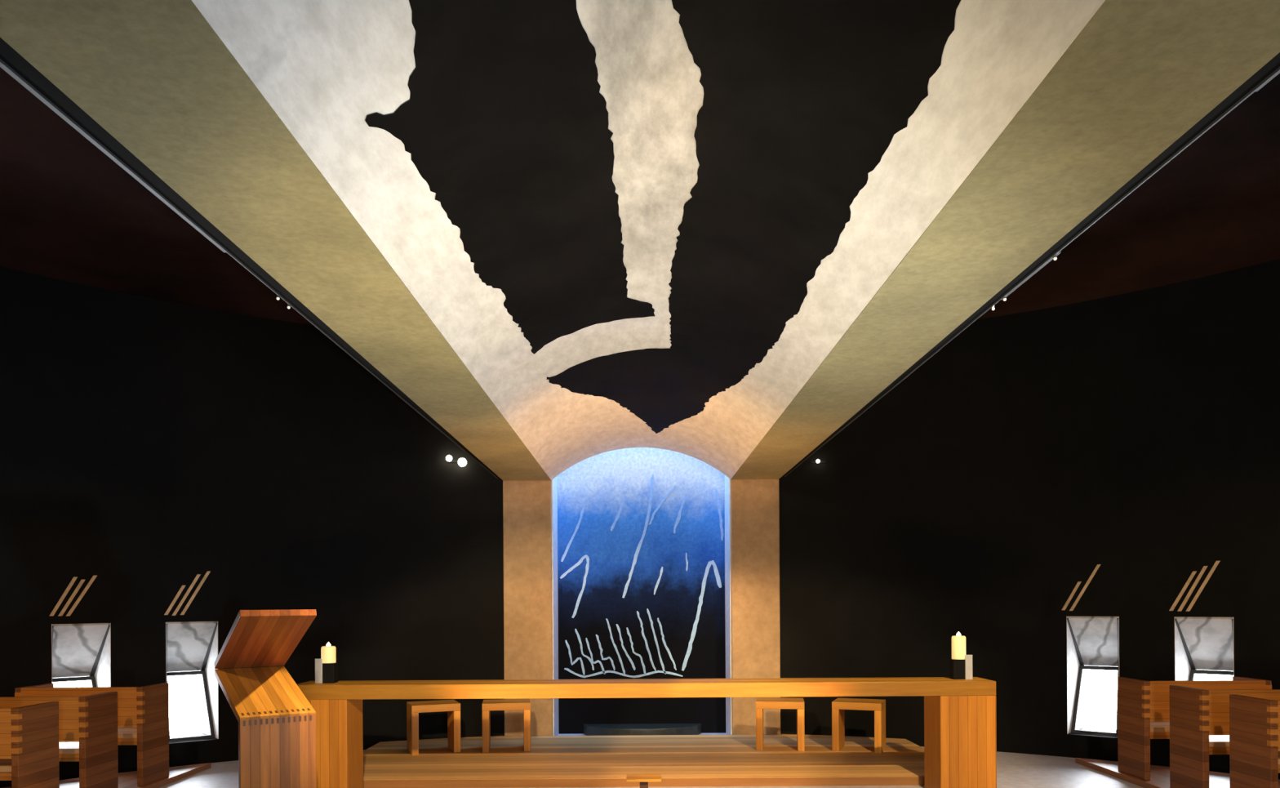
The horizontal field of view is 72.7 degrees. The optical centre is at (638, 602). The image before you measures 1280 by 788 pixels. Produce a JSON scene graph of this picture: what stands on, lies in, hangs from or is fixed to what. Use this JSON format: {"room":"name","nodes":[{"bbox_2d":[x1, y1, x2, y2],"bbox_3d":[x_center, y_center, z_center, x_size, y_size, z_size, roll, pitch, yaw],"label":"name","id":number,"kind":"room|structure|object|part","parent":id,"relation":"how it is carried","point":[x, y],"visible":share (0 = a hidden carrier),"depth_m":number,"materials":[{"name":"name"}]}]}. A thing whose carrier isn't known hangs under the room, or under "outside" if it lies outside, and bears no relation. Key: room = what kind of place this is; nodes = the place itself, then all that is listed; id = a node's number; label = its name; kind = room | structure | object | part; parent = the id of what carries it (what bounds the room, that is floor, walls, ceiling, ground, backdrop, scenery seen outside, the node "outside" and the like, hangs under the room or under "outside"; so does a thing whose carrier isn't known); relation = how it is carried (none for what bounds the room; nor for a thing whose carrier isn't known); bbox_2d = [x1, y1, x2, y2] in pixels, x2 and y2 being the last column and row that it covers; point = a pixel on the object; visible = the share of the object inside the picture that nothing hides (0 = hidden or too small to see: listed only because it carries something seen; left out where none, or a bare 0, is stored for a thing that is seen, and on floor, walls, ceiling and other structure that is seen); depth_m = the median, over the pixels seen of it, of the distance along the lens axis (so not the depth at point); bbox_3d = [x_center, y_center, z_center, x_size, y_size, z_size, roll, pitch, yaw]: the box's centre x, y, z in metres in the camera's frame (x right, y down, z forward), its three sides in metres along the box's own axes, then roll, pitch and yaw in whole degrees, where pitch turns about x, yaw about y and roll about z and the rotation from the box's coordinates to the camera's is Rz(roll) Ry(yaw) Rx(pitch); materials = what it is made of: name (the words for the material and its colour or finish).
{"room":"chapel","nodes":[
{"label":"chapel","id":0,"kind":"room"},
{"bbox_2d":[0,266,504,787],"bbox_3d":[-5.640,-0.666,4.277,4.570,4.600,14.409,0,0,16],"label":"wall","id":1,"kind":"structure","parent":0,"point":[148,446],"depth_m":8.88,"materials":[{"name":"black paint"}]},
{"bbox_2d":[49,576,77,615],"bbox_3d":[-5.295,-0.057,8.009,0.225,0.360,0.009,0,0,-45],"label":"slat","id":2,"kind":"object","parent":1,"relation":"attached to","point":[74,578],"depth_m":8.01,"materials":[{"name":"brown wood"}]},
{"bbox_2d":[58,579,84,615],"bbox_3d":[-5.248,-0.045,8.055,0.219,0.338,0.009,0,0,-44],"label":"slat","id":3,"kind":"object","parent":1,"relation":"attached to","point":[82,581],"depth_m":8.05,"materials":[{"name":"brown wood"}]},
{"bbox_2d":[51,622,111,686],"bbox_3d":[-5.389,0.796,8.320,0.552,1.198,0.580,0,0,-43],"label":"window","id":4,"kind":"structure","parent":1,"relation":"in","point":[79,651],"depth_m":8.31,"materials":[{"name":"glass"}]},
{"bbox_2d":[66,575,97,615],"bbox_3d":[-5.191,-0.065,8.110,0.254,0.379,0.010,0,0,-43],"label":"slat","id":5,"kind":"object","parent":1,"relation":"attached to","point":[93,577],"depth_m":8.11,"materials":[{"name":"brown wood"}]},
{"bbox_2d":[164,585,185,614],"bbox_3d":[-4.595,-0.024,8.620,0.195,0.294,0.009,0,0,-38],"label":"slat","id":6,"kind":"object","parent":1,"relation":"attached to","point":[182,587],"depth_m":8.62,"materials":[{"name":"brown wood"}]},
{"bbox_2d":[172,573,200,615],"bbox_3d":[-4.513,-0.077,8.682,0.263,0.411,0.010,0,0,-37],"label":"slat","id":7,"kind":"object","parent":1,"relation":"attached to","point":[197,575],"depth_m":8.68,"materials":[{"name":"brown wood"}]},
{"bbox_2d":[165,621,218,741],"bbox_3d":[-4.640,0.791,8.948,0.552,1.198,0.580,0,0,-36],"label":"window","id":8,"kind":"structure","parent":1,"relation":"in","point":[191,646],"depth_m":8.94,"materials":[{"name":"glass"}]},
{"bbox_3d":[-4.619,0.458,8.915,0.464,0.529,0.500,0,0,-36],"label":"painted panel","id":9,"kind":"part","parent":8,"relation":"part of","materials":[{"name":"glass"}]},
{"bbox_2d":[180,570,210,614],"bbox_3d":[-4.447,-0.096,8.730,0.280,0.439,0.010,0,0,-36],"label":"slat","id":10,"kind":"object","parent":1,"relation":"attached to","point":[206,574],"depth_m":8.73,"materials":[{"name":"brown wood"}]},
{"bbox_2d":[0,58,497,478],"bbox_3d":[-1.613,-1.393,3.950,0.016,0.123,11.900,0,0,0],"label":"trim","id":11,"kind":"structure","parent":1,"relation":"attached to","point":[3,65],"depth_m":2.85,"materials":[{"name":"metal"}]},
{"bbox_2d":[0,37,499,477],"bbox_3d":[-1.559,-1.453,3.950,0.092,0.225,11.900,0,0,0],"label":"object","id":12,"kind":"structure","parent":1,"relation":"attached to","point":[8,55],"depth_m":2.86,"materials":[{"name":"black paint"}]},
{"bbox_2d":[445,454,466,466],"bbox_3d":[-2.062,-1.596,9.832,0.231,0.126,0.145,0,0,-16],"label":"wall lamp","id":13,"kind":"object","parent":1,"relation":"attached to","point":[462,462],"visible":1,"depth_m":9.79,"materials":[{"name":"black metal"}]},
{"bbox_3d":[-2.135,-1.622,9.798,0.072,0.072,0.072,0,0,-16],"label":"bulb","id":14,"kind":"part","parent":13,"relation":"part of","materials":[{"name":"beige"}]},
{"bbox_3d":[-1.993,-1.583,9.829,0.100,0.100,0.100,0,0,-16],"label":"bulb","id":15,"kind":"part","parent":13,"relation":"part of","materials":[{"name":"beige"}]},
{"bbox_2d":[502,480,552,735],"bbox_3d":[-1.277,0.101,10.375,0.555,3.014,0.750,0,0,0],"label":"pillar","id":16,"kind":"structure","parent":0,"point":[526,504],"depth_m":10.00,"materials":[{"name":"paint"}]},
{"bbox_2d":[551,475,558,735],"bbox_3d":[-0.998,-0.669,10.349,0.013,4.550,0.578,0,0,0],"label":"trim","id":17,"kind":"structure","parent":16,"relation":"attached to","point":[554,482],"depth_m":10.28,"materials":[{"name":"paint"}]},
{"bbox_2d":[0,66,1279,324],"bbox_3d":[0.017,-3.100,2.550,16.800,0.200,16.700,0,0,0],"label":"ceiling","id":18,"kind":"structure","parent":0,"point":[69,212],"depth_m":6.96,"materials":[{"name":"black paint"}]},
{"bbox_2d":[0,0,551,480],"bbox_3d":[-1.290,-2.152,2.925,0.555,1.682,15.650,0,0,0],"label":"ceiling","id":19,"kind":"structure","parent":18,"relation":"attached to","point":[155,75],"depth_m":2.72,"materials":[{"name":"paint"}]},
{"bbox_2d":[730,0,1279,479],"bbox_3d":[1.335,-2.167,2.925,0.555,1.682,15.650,0,0,0],"label":"ceiling","id":20,"kind":"structure","parent":18,"relation":"attached to","point":[1140,74],"depth_m":2.78,"materials":[{"name":"paint"}]},
{"bbox_2d":[557,492,725,733],"bbox_3d":[0.031,-0.700,10.780,3.180,4.600,0.240,0,0,0],"label":"wall niche","id":21,"kind":"object","parent":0,"point":[724,492],"visible":0.07,"depth_m":10.66,"materials":[{"name":"concrete"}]},
{"bbox_2d":[557,447,725,733],"bbox_3d":[0.031,-0.675,10.648,2.042,4.550,0.022,0,0,0],"label":"mural","id":22,"kind":"object","parent":21,"relation":"attached to","point":[641,531],"visible":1,"depth_m":10.64,"materials":[{"name":"paint"}]},
{"bbox_2d":[191,0,1105,479],"bbox_3d":[0.025,-1.635,2.575,2.275,0.632,14.950,0,0,0],"label":"vault","id":23,"kind":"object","parent":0,"point":[322,67],"visible":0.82,"depth_m":3.11,"materials":[{"name":"paint"}]},
{"bbox_2d":[364,0,960,433],"bbox_3d":[0.010,-1.633,5.375,1.704,0.292,7.573,0,0,0],"label":"ceiling opening","id":24,"kind":"object","parent":23,"relation":"attached to","point":[504,118],"visible":1,"depth_m":3.21,"materials":[{"name":"black paint"}]},
{"bbox_2d":[159,732,1143,787],"bbox_3d":[0.045,1.700,2.600,16.400,0.200,16.400,0,0,0],"label":"floor","id":25,"kind":"structure","parent":0,"point":[1014,770],"depth_m":7.95,"materials":[{"name":"grey stone"}]},
{"bbox_2d":[2,762,211,787],"bbox_3d":[-5.531,1.608,5.979,2.650,0.050,5.158,0,0,0],"label":"platform","id":26,"kind":"object","parent":25,"relation":"on","point":[127,779],"visible":0.62,"depth_m":7.83,"materials":[{"name":"brown wood"}]},
{"bbox_2d":[0,701,59,787],"bbox_3d":[-5.173,1.156,6.169,1.854,0.850,0.422,0,0,0],"label":"pew","id":27,"kind":"object","parent":26,"relation":"on","point":[29,734],"visible":1,"depth_m":6.09,"materials":[{"name":"brown wood"}]},
{"bbox_3d":[-5.173,1.201,6.003,1.750,0.060,0.025,0,0,0],"label":"seat rail","id":28,"kind":"part","parent":27,"relation":"part of","materials":[{"name":"brown wood"}]},
{"bbox_3d":[-5.173,1.151,6.165,1.750,0.040,0.370,0,0,0],"label":"seat","id":29,"kind":"part","parent":27,"relation":"part of","materials":[{"name":"brown wood"}]},
{"bbox_3d":[-5.175,0.903,5.976,1.854,0.345,0.037,0,0,0],"label":"backrest","id":30,"kind":"part","parent":27,"relation":"part of","materials":[{"name":"brown wood"}]},
{"bbox_2d":[0,691,118,787],"bbox_3d":[-4.998,1.155,6.889,1.504,0.850,0.422,0,0,0],"label":"pew","id":31,"kind":"object","parent":26,"relation":"on","point":[88,724],"visible":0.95,"depth_m":6.74,"materials":[{"name":"brown wood"}]},
{"bbox_3d":[-5.000,0.902,6.697,1.504,0.345,0.037,0,0,0],"label":"backrest","id":32,"kind":"part","parent":31,"relation":"part of","materials":[{"name":"brown wood"}]},
{"bbox_3d":[-4.998,1.200,6.723,1.400,0.060,0.025,0,0,0],"label":"seat rail","id":33,"kind":"part","parent":31,"relation":"part of","materials":[{"name":"brown wood"}]},
{"bbox_3d":[-4.998,1.150,6.885,1.400,0.040,0.370,0,0,0],"label":"seat","id":34,"kind":"part","parent":31,"relation":"part of","materials":[{"name":"brown wood"}]},
{"bbox_3d":[-4.273,1.150,6.890,0.050,0.850,0.420,0,0,0],"label":"panel","id":35,"kind":"part","parent":31,"relation":"part of","materials":[{"name":"brown wood"}]},
{"bbox_2d":[14,682,168,786],"bbox_3d":[-4.793,1.153,7.659,1.094,0.850,0.422,0,0,0],"label":"pew","id":36,"kind":"object","parent":26,"relation":"on","point":[143,712],"visible":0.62,"depth_m":7.48,"materials":[{"name":"brown wood"}]},
{"bbox_3d":[-5.313,1.157,7.660,0.050,0.850,0.420,0,0,0],"label":"panel","id":37,"kind":"part","parent":36,"relation":"part of","materials":[{"name":"brown wood"}]},
{"bbox_3d":[-4.795,0.901,7.466,1.094,0.345,0.037,0,0,0],"label":"backrest","id":38,"kind":"part","parent":36,"relation":"part of","materials":[{"name":"brown wood"}]},
{"bbox_3d":[-4.793,1.198,7.492,0.990,0.060,0.025,0,0,0],"label":"seat rail","id":39,"kind":"part","parent":36,"relation":"part of","materials":[{"name":"brown wood"}]},
{"bbox_3d":[-4.793,1.149,7.655,0.990,0.040,0.370,0,0,0],"label":"seat","id":40,"kind":"part","parent":36,"relation":"part of","materials":[{"name":"brown wood"}]},
{"bbox_3d":[-4.273,1.150,7.660,0.050,0.850,0.420,0,0,0],"label":"panel","id":41,"kind":"part","parent":36,"relation":"part of","materials":[{"name":"brown wood"}]},
{"bbox_2d":[213,608,316,787],"bbox_3d":[-2.570,0.832,5.968,0.470,1.567,0.877,0,0,-36],"label":"lectern","id":42,"kind":"object","parent":25,"relation":"on","point":[277,722],"visible":1,"depth_m":5.73,"materials":[{"name":"brown wood"}]},
{"bbox_3d":[-2.342,1.175,5.656,0.470,0.877,0.045,0,0,-36],"label":"panel","id":43,"kind":"part","parent":42,"relation":"part of","materials":[{"name":"brown wood"}]},
{"bbox_2d":[583,723,701,735],"bbox_3d":[0.044,1.540,10.405,1.437,0.120,0.450,0,0,0],"label":"plinth","id":44,"kind":"object","parent":25,"relation":"on","point":[611,729],"visible":0.73,"depth_m":10.32,"materials":[{"name":"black stone"}]},
{"bbox_2d":[626,773,661,787],"bbox_3d":[0.038,1.431,6.300,0.250,0.338,0.180,0,0,0],"label":"stand","id":45,"kind":"object","parent":25,"relation":"on","point":[643,779],"visible":1,"depth_m":6.26,"materials":[{"name":"brown wood"}]},
{"bbox_3d":[0.038,1.431,6.300,0.060,0.298,0.060,0,0,0],"label":"post","id":46,"kind":"part","parent":45,"relation":"part of","materials":[{"name":"brown wood"}]},
{"bbox_2d":[363,733,924,787],"bbox_3d":[0.044,1.560,8.771,5.800,0.080,2.446,0,0,0],"label":"dais","id":47,"kind":"object","parent":25,"relation":"on","point":[681,760],"visible":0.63,"depth_m":8.25,"materials":[{"name":"brown wood"}]},
{"bbox_2d":[406,699,461,755],"bbox_3d":[-2.117,1.283,8.980,0.490,0.500,0.380,0,0,-22],"label":"stool","id":48,"kind":"object","parent":47,"relation":"on","point":[452,707],"visible":1,"depth_m":8.87,"materials":[{"name":"brown wood"}]},
{"bbox_3d":[-2.312,1.321,8.901,0.070,0.425,0.380,0,0,-22],"label":"panel","id":49,"kind":"part","parent":48,"relation":"part of","materials":[{"name":"brown wood"}]},
{"bbox_3d":[-2.119,1.070,8.980,0.490,0.075,0.380,0,0,-22],"label":"seat","id":50,"kind":"part","parent":48,"relation":"part of","materials":[{"name":"brown wood"}]},
{"bbox_3d":[-1.923,1.319,9.059,0.070,0.425,0.380,0,0,-22],"label":"panel","id":51,"kind":"part","parent":48,"relation":"part of","materials":[{"name":"brown wood"}]},
{"bbox_2d":[482,697,530,752],"bbox_3d":[-1.377,1.278,9.080,0.490,0.500,0.380,0,0,-8],"label":"stool","id":52,"kind":"object","parent":47,"relation":"on","point":[492,704],"visible":1,"depth_m":8.92,"materials":[{"name":"brown wood"}]},
{"bbox_3d":[-1.585,1.317,9.051,0.070,0.425,0.380,0,0,-8],"label":"panel","id":53,"kind":"part","parent":52,"relation":"part of","materials":[{"name":"brown wood"}]},
{"bbox_3d":[-1.379,1.066,9.080,0.490,0.075,0.380,0,0,-8],"label":"seat","id":54,"kind":"part","parent":52,"relation":"part of","materials":[{"name":"brown wood"}]},
{"bbox_3d":[-1.169,1.315,9.109,0.070,0.425,0.380,0,0,-8],"label":"panel","id":55,"kind":"part","parent":52,"relation":"part of","materials":[{"name":"brown wood"}]},
{"bbox_2d":[755,697,804,751],"bbox_3d":[1.472,1.261,9.060,0.490,0.500,0.380,0,0,9],"label":"stool","id":56,"kind":"object","parent":47,"relation":"on","point":[762,703],"visible":1,"depth_m":8.89,"materials":[{"name":"brown wood"}]},
{"bbox_3d":[1.265,1.300,9.093,0.070,0.425,0.380,0,0,9],"label":"panel","id":57,"kind":"part","parent":56,"relation":"part of","materials":[{"name":"brown wood"}]},
{"bbox_3d":[1.471,1.049,9.060,0.490,0.075,0.380,0,0,9],"label":"seat","id":58,"kind":"part","parent":56,"relation":"part of","materials":[{"name":"brown wood"}]},
{"bbox_3d":[1.680,1.298,9.027,0.070,0.425,0.380,0,0,9],"label":"panel","id":59,"kind":"part","parent":56,"relation":"part of","materials":[{"name":"brown wood"}]},
{"bbox_2d":[831,697,885,753],"bbox_3d":[2.263,1.257,8.930,0.490,0.500,0.380,0,0,22],"label":"stool","id":60,"kind":"object","parent":47,"relation":"on","point":[839,705],"visible":1,"depth_m":8.82,"materials":[{"name":"brown wood"}]},
{"bbox_3d":[2.068,1.295,9.009,0.070,0.425,0.380,0,0,22],"label":"panel","id":61,"kind":"part","parent":60,"relation":"part of","materials":[{"name":"brown wood"}]},
{"bbox_3d":[2.261,1.044,8.930,0.490,0.075,0.380,0,0,22],"label":"seat","id":62,"kind":"part","parent":60,"relation":"part of","materials":[{"name":"brown wood"}]},
{"bbox_3d":[2.457,1.293,8.851,0.070,0.425,0.380,0,0,22],"label":"panel","id":63,"kind":"part","parent":60,"relation":"part of","materials":[{"name":"brown wood"}]},
{"bbox_2d":[297,676,996,787],"bbox_3d":[0.042,1.127,7.255,5.720,0.945,0.410,0,0,0],"label":"altar","id":64,"kind":"object","parent":25,"relation":"on","point":[960,717],"visible":0.85,"depth_m":7.05,"materials":[{"name":"brown wood"}]},
{"bbox_2d":[315,658,337,683],"bbox_3d":[-2.606,0.568,7.265,0.155,0.205,0.110,0,0,0],"label":"candle holder","id":65,"kind":"object","parent":64,"relation":"on","point":[325,673],"visible":0.98,"depth_m":7.22,"materials":[{"name":"grey metal"}]},
{"bbox_3d":[-2.654,0.568,7.216,0.060,0.205,0.012,0,0,0],"label":"upright plate","id":66,"kind":"part","parent":65,"relation":"part of","materials":[{"name":"grey metal"}]},
{"bbox_2d":[320,641,336,662],"bbox_3d":[-2.592,0.417,7.270,0.118,0.175,0.118,0,0,0],"label":"candle","id":67,"kind":"object","parent":65,"relation":"on","point":[328,652],"visible":1,"depth_m":7.22,"materials":[{"name":"beige wax"}]},
{"bbox_3d":[-2.590,1.202,7.255,0.455,0.827,0.410,0,0,0],"label":"leg","id":68,"kind":"part","parent":64,"relation":"part of","materials":[{"name":"brown wood"}]},
{"bbox_3d":[2.675,1.171,7.255,0.455,0.827,0.410,0,0,0],"label":"leg","id":69,"kind":"part","parent":64,"relation":"part of","materials":[{"name":"brown wood"}]},
{"bbox_2d":[949,654,973,679],"bbox_3d":[2.691,0.536,7.265,0.155,0.205,0.110,0,0,0],"label":"candle holder","id":70,"kind":"object","parent":64,"relation":"on","point":[958,668],"visible":0.94,"depth_m":7.22,"materials":[{"name":"grey metal"}]},
{"bbox_2d":[951,631,965,659],"bbox_3d":[2.674,0.358,7.270,0.114,0.230,0.114,0,0,0],"label":"candle","id":71,"kind":"object","parent":70,"relation":"on","point":[958,642],"visible":1,"depth_m":7.22,"materials":[{"name":"beige wax"}]},
{"bbox_3d":[2.738,0.536,7.216,0.060,0.205,0.012,0,0,0],"label":"upright plate","id":72,"kind":"part","parent":70,"relation":"part of","materials":[{"name":"grey metal"}]},
{"bbox_2d":[730,478,780,734],"bbox_3d":[1.348,0.085,10.375,0.555,3.014,0.750,0,0,0],"label":"pillar","id":73,"kind":"structure","parent":25,"relation":"on","point":[754,503],"depth_m":10.00,"materials":[{"name":"paint"}]},
{"bbox_2d":[724,474,732,734],"bbox_3d":[1.060,-0.681,10.349,0.013,4.550,0.578,0,0,0],"label":"trim","id":74,"kind":"structure","parent":73,"relation":"attached to","point":[726,480],"depth_m":10.27,"materials":[{"name":"paint"}]},
{"bbox_2d":[1075,757,1279,787],"bbox_3d":[5.619,1.542,5.979,2.650,0.050,5.158,0,0,0],"label":"platform","id":75,"kind":"object","parent":25,"relation":"on","point":[1159,775],"visible":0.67,"depth_m":7.69,"materials":[{"name":"brown wood"}]},
{"bbox_2d":[1117,675,1271,780],"bbox_3d":[4.877,1.096,7.659,1.094,0.850,0.422,0,0,0],"label":"pew","id":76,"kind":"object","parent":75,"relation":"on","point":[1141,704],"visible":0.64,"depth_m":7.48,"materials":[{"name":"brown wood"}]},
{"bbox_3d":[4.357,1.099,7.660,0.050,0.850,0.420,0,0,0],"label":"panel","id":77,"kind":"part","parent":76,"relation":"part of","materials":[{"name":"brown wood"}]},
{"bbox_3d":[4.877,1.141,7.492,0.990,0.060,0.025,0,0,0],"label":"seat rail","id":78,"kind":"part","parent":76,"relation":"part of","materials":[{"name":"brown wood"}]},
{"bbox_3d":[4.877,1.091,7.655,0.990,0.040,0.370,0,0,0],"label":"seat","id":79,"kind":"part","parent":76,"relation":"part of","materials":[{"name":"brown wood"}]},
{"bbox_3d":[4.875,0.844,7.466,1.094,0.345,0.037,0,0,0],"label":"backrest","id":80,"kind":"part","parent":76,"relation":"part of","materials":[{"name":"brown wood"}]},
{"bbox_3d":[5.397,1.093,7.660,0.050,0.850,0.420,0,0,0],"label":"panel","id":81,"kind":"part","parent":76,"relation":"part of","materials":[{"name":"brown wood"}]},
{"bbox_2d":[1169,684,1279,787],"bbox_3d":[5.082,1.095,6.889,1.504,0.850,0.422,0,0,0],"label":"pew","id":82,"kind":"object","parent":75,"relation":"on","point":[1199,718],"visible":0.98,"depth_m":6.76,"materials":[{"name":"brown wood"}]},
{"bbox_3d":[4.357,1.099,6.890,0.050,0.850,0.420,0,0,0],"label":"panel","id":83,"kind":"part","parent":82,"relation":"part of","materials":[{"name":"brown wood"}]},
{"bbox_3d":[5.082,1.140,6.723,1.400,0.060,0.025,0,0,0],"label":"seat rail","id":84,"kind":"part","parent":82,"relation":"part of","materials":[{"name":"brown wood"}]},
{"bbox_3d":[5.082,1.090,6.885,1.400,0.040,0.370,0,0,0],"label":"seat","id":85,"kind":"part","parent":82,"relation":"part of","materials":[{"name":"brown wood"}]},
{"bbox_3d":[5.080,0.842,6.697,1.504,0.345,0.037,0,0,0],"label":"backrest","id":86,"kind":"part","parent":82,"relation":"part of","materials":[{"name":"brown wood"}]},
{"bbox_2d":[1229,693,1279,787],"bbox_3d":[5.257,1.094,6.169,1.854,0.850,0.422,0,0,0],"label":"pew","id":87,"kind":"object","parent":75,"relation":"on","point":[1254,722],"visible":1,"depth_m":6.12,"materials":[{"name":"brown wood"}]},
{"bbox_3d":[5.255,0.841,5.976,1.854,0.345,0.037,0,0,0],"label":"backrest","id":88,"kind":"part","parent":87,"relation":"part of","materials":[{"name":"brown wood"}]},
{"bbox_3d":[5.257,1.089,6.165,1.750,0.040,0.370,0,0,0],"label":"seat","id":89,"kind":"part","parent":87,"relation":"part of","materials":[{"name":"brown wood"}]},
{"bbox_2d":[778,258,1279,778],"bbox_3d":[5.702,-0.734,4.277,4.570,4.600,14.409,0,0,-16],"label":"wall","id":90,"kind":"structure","parent":0,"point":[1135,435],"depth_m":8.93,"materials":[{"name":"black paint"}]},
{"bbox_2d":[810,458,826,463],"bbox_3d":[2.037,-1.599,9.878,0.180,0.044,0.097,0,0,15],"label":"wall lamp","id":91,"kind":"object","parent":90,"relation":"attached to","point":[818,460],"visible":1,"depth_m":9.89,"materials":[{"name":"black metal"}]},
{"bbox_2d":[782,52,1279,475],"bbox_3d":[1.624,-1.472,3.950,0.068,0.225,11.900,0,0,0],"label":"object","id":92,"kind":"structure","parent":90,"relation":"attached to","point":[1273,64],"depth_m":2.98,"materials":[{"name":"black paint"}]},
{"bbox_2d":[784,66,1279,476],"bbox_3d":[1.667,-1.413,3.950,0.016,0.123,11.900,0,0,0],"label":"trim","id":93,"kind":"structure","parent":90,"relation":"attached to","point":[1275,73],"depth_m":3.20,"materials":[{"name":"metal"}]},
{"bbox_2d":[1062,581,1081,609],"bbox_3d":[4.388,-0.066,8.822,0.186,0.289,0.009,0,0,35],"label":"slat","id":94,"kind":"object","parent":90,"relation":"attached to","point":[1078,583],"depth_m":8.82,"materials":[{"name":"brown wood"}]},
{"bbox_2d":[1069,564,1100,610],"bbox_3d":[4.488,-0.147,8.750,0.289,0.463,0.010,0,0,36],"label":"slat","id":95,"kind":"object","parent":90,"relation":"attached to","point":[1097,566],"depth_m":8.74,"materials":[{"name":"brown wood"}]},
{"bbox_2d":[1066,616,1119,736],"bbox_3d":[4.719,0.736,8.948,0.552,1.198,0.580,0,0,36],"label":"window","id":96,"kind":"structure","parent":90,"relation":"in","point":[1092,642],"depth_m":8.94,"materials":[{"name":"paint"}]},
{"bbox_3d":[4.694,0.403,8.915,0.464,0.529,0.500,0,0,36],"label":"painted panel","id":97,"kind":"part","parent":96,"relation":"part of","materials":[{"name":"glass"}]},
{"bbox_2d":[1168,570,1196,610],"bbox_3d":[5.142,-0.106,8.220,0.229,0.372,0.010,0,0,42],"label":"slat","id":98,"kind":"object","parent":90,"relation":"attached to","point":[1193,572],"depth_m":8.21,"materials":[{"name":"brown wood"}]},
{"bbox_2d":[1177,565,1207,611],"bbox_3d":[5.199,-0.128,8.167,0.248,0.422,0.010,0,0,43],"label":"slat","id":99,"kind":"object","parent":90,"relation":"attached to","point":[1204,567],"depth_m":8.16,"materials":[{"name":"brown wood"}]},
{"bbox_2d":[1185,560,1220,611],"bbox_3d":[5.259,-0.151,8.110,0.279,0.467,0.010,0,0,43],"label":"slat","id":100,"kind":"object","parent":90,"relation":"attached to","point":[1216,562],"depth_m":8.11,"materials":[{"name":"brown wood"}]},
{"bbox_2d":[1174,616,1234,680],"bbox_3d":[5.468,0.732,8.320,0.552,1.198,0.580,0,0,43],"label":"window","id":101,"kind":"structure","parent":90,"relation":"in","point":[1202,644],"depth_m":8.30,"materials":[{"name":"glass"}]}
]}

